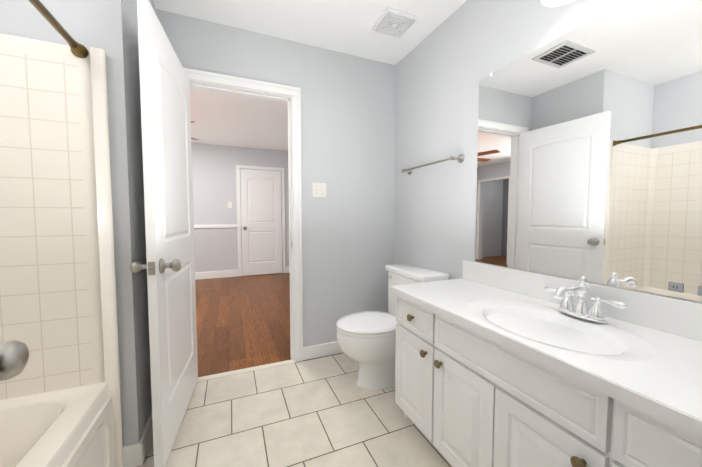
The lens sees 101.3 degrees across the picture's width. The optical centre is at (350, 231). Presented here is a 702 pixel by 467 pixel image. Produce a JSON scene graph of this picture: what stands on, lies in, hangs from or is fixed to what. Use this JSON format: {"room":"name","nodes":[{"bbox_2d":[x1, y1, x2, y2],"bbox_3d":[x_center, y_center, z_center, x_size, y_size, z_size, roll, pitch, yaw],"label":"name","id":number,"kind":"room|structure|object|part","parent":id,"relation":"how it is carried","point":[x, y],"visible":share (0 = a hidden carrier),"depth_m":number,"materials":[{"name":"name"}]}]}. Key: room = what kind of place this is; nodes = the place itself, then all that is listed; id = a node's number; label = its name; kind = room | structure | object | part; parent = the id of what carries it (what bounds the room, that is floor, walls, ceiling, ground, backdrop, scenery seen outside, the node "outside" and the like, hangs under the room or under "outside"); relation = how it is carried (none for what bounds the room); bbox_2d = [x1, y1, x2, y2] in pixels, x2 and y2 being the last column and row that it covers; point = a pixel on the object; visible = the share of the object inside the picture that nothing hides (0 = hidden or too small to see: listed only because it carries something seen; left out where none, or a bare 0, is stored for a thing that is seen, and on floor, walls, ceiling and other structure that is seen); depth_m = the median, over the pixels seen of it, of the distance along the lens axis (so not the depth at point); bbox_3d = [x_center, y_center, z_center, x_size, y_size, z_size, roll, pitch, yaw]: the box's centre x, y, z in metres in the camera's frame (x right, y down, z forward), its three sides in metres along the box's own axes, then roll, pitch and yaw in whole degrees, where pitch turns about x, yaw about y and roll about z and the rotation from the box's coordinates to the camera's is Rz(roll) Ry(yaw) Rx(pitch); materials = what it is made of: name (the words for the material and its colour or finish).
{"room":"bathroom","nodes":[
{"label":"bathroom","id":0,"kind":"room"},
{"bbox_2d":[0,340,28,380],"bbox_3d":[-0.438,0.108,0.129,0.113,2.018,0.769,-1,3,-23],"label":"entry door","id":1,"kind":"structure","parent":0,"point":[14,355],"depth_m":0.43,"materials":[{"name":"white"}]},
{"bbox_2d":[0,0,154,445],"bbox_3d":[-1.572,-0.159,1.434,0.970,2.440,0.780,-1,3,-23],"label":"wall","id":2,"kind":"structure","parent":0,"point":[110,27],"depth_m":1.27,"materials":[{"name":"grey paint"}]},
{"bbox_2d":[127,411,152,466],"bbox_3d":[-1.100,1.001,1.611,0.040,0.105,0.657,-1,3,-23],"label":"baseboard","id":3,"kind":"structure","parent":2,"relation":"attached to","point":[134,454],"depth_m":1.32,"materials":[{"name":"white wood"}]},
{"bbox_2d":[191,143,288,275],"bbox_3d":[-3.236,-0.347,5.037,4.990,2.440,0.120,-1,3,-23],"label":"wall","id":4,"kind":"structure","parent":0,"point":[214,182],"depth_m":5.31,"materials":[{"name":"grey paint"}]},
{"bbox_2d":[194,224,236,227],"bbox_3d":[-3.771,-0.072,4.749,3.530,0.060,0.022,-1,3,-23],"label":"trim","id":5,"kind":"structure","parent":4,"relation":"attached to","point":[215,226],"depth_m":5.27,"materials":[{"name":"white wood"}]},
{"bbox_2d":[195,270,237,279],"bbox_3d":[-3.772,0.822,4.799,3.530,0.130,0.016,-1,3,-23],"label":"baseboard","id":6,"kind":"structure","parent":4,"relation":"attached to","point":[215,274],"depth_m":5.32,"materials":[{"name":"white wood"}]},
{"bbox_2d":[240,169,281,275],"bbox_3d":[-1.716,-0.175,5.556,0.760,2.018,0.110,-1,3,-23],"label":"closet door","id":7,"kind":"structure","parent":4,"relation":"in","point":[261,224],"depth_m":5.57,"materials":[{"name":"white wood"}]},
{"bbox_2d":[236,165,285,275],"bbox_3d":[-1.734,-0.207,5.599,0.890,2.100,0.020,-1,3,-23],"label":"trim","id":8,"kind":"structure","parent":4,"relation":"attached to","point":[238,167],"depth_m":5.49,"materials":[{"name":"white wood"}]},
{"bbox_2d":[195,273,341,376],"bbox_3d":[-3.169,0.996,3.275,6.060,0.060,3.906,-1,3,-23],"label":"floor","id":9,"kind":"structure","parent":0,"point":[242,322],"depth_m":3.10,"materials":[{"name":"brown wood"}]},
{"bbox_2d":[155,9,395,346],"bbox_3d":[-0.450,-0.202,2.261,1.760,2.440,0.120,-1,3,-23],"label":"wall","id":10,"kind":"structure","parent":0,"point":[348,129],"depth_m":2.32,"materials":[{"name":"grey paint"}]},
{"bbox_2d":[130,0,197,466],"bbox_3d":[-0.987,0.033,1.567,0.191,2.018,0.774,-1,3,-23],"label":"bathroom door","id":11,"kind":"structure","parent":10,"relation":"in","point":[169,266],"depth_m":1.38,"materials":[{"name":"white wood"}]},
{"bbox_2d":[183,68,302,361],"bbox_3d":[-0.796,-0.025,2.126,0.840,2.100,0.170,-1,3,-23],"label":"door frame","id":12,"kind":"structure","parent":10,"relation":"attached to","point":[227,80],"depth_m":2.18,"materials":[{"name":"white wood"}]},
{"bbox_2d":[312,183,325,197],"bbox_3d":[-0.248,-0.328,2.265,0.116,0.115,0.016,-1,3,-23],"label":"bathroom light switch","id":13,"kind":"object","parent":10,"relation":"attached to","point":[318,190],"visible":1,"depth_m":2.27,"materials":[{"name":"white plastic"}]},
{"bbox_2d":[303,341,342,359],"bbox_3d":[0.003,0.958,2.438,0.835,0.105,0.019,-1,3,-23],"label":"baseboard","id":14,"kind":"structure","parent":10,"relation":"attached to","point":[331,348],"depth_m":2.33,"materials":[{"name":"white wood"}]},
{"bbox_2d":[136,353,452,466],"bbox_3d":[-0.389,1.118,0.954,2.730,0.060,2.418,-1,3,-23],"label":"floor","id":15,"kind":"structure","parent":0,"point":[327,411],"depth_m":1.58,"materials":[{"name":"beige tile"}]},
{"bbox_2d":[0,0,123,466],"bbox_3d":[-1.090,0.202,0.394,0.793,1.827,1.537,-1,3,-23],"label":"tub","id":16,"kind":"object","parent":15,"relation":"on","point":[60,399],"visible":0.98,"depth_m":1.14,"materials":[{"name":"white plastic"}]},
{"bbox_3d":[-0.800,-0.689,0.470,0.054,0.054,1.492,-1,3,-23],"label":"curtain rod","id":17,"kind":"part","parent":16,"relation":"part of","materials":[{"name":"gold metal"}]},
{"bbox_2d":[197,359,296,381],"bbox_3d":[-0.775,1.054,2.132,0.740,0.064,0.056,-1,3,-23],"label":"threshold","id":18,"kind":"object","parent":15,"relation":"on","point":[229,373],"visible":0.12,"depth_m":2.12,"materials":[{"name":"beige stone"}]},
{"bbox_2d":[336,264,448,388],"bbox_3d":[0.236,0.653,2.014,0.704,0.757,0.486,-1,3,-23],"label":"toilet","id":19,"kind":"object","parent":15,"relation":"on","point":[366,340],"visible":0.58,"depth_m":1.90,"materials":[{"name":"white ceramic"}]},
{"bbox_2d":[390,260,701,466],"bbox_3d":[0.743,0.628,1.025,0.544,0.910,1.475,-1,3,-23],"label":"bathroom vanity","id":20,"kind":"object","parent":15,"relation":"on","point":[497,366],"visible":1,"depth_m":0.96,"materials":[{"name":"white wood"}]},
{"bbox_2d":[544,276,626,323],"bbox_3d":[0.823,0.248,1.074,0.185,0.154,0.277,-1,3,-23],"label":"faucet","id":21,"kind":"object","parent":20,"relation":"on","point":[580,313],"depth_m":1.08,"materials":[{"name":"silver metal"}]},
{"bbox_2d":[152,0,465,150],"bbox_3d":[-2.330,-1.413,1.289,6.170,0.080,7.980,-1,3,-23],"label":"ceiling","id":22,"kind":"structure","parent":0,"point":[343,26],"depth_m":2.05,"materials":[{"name":"white paint"}]},
{"bbox_2d":[370,6,420,39],"bbox_3d":[0.295,-1.400,1.947,0.250,0.014,0.250,-1,3,-23],"label":"ceiling vent","id":23,"kind":"object","parent":22,"relation":"in","point":[394,23],"visible":1,"depth_m":1.93,"materials":[{"name":"white"}]},
{"bbox_2d":[394,0,701,302],"bbox_3d":[0.278,-0.239,2.956,0.120,2.440,6.680,-1,3,-23],"label":"wall","id":24,"kind":"structure","parent":0,"point":[449,63],"depth_m":1.88,"materials":[{"name":"grey paint"}]},
{"bbox_2d":[401,154,463,174],"bbox_3d":[0.546,-0.471,2.047,0.077,0.054,0.614,-1,3,-23],"label":"towel rail","id":25,"kind":"object","parent":24,"relation":"attached to","point":[460,158],"visible":1,"depth_m":1.90,"materials":[{"name":"silver metal"}]},
{"bbox_2d":[541,0,573,6],"bbox_3d":[0.928,-1.020,0.930,0.210,0.207,0.660,-1,3,-23],"label":"sconce","id":26,"kind":"object","parent":24,"relation":"attached to","point":[551,3],"visible":1,"depth_m":1.18,"materials":[{"name":"white glass"}]},
{"bbox_2d":[475,0,701,301],"bbox_3d":[1.006,-0.317,1.041,0.010,1.050,1.393,-1,3,-23],"label":"vanity mirror","id":27,"kind":"object","parent":24,"relation":"attached to","point":[589,161],"visible":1,"depth_m":1.11,"materials":[{"name":"clear glass"}]}
]}

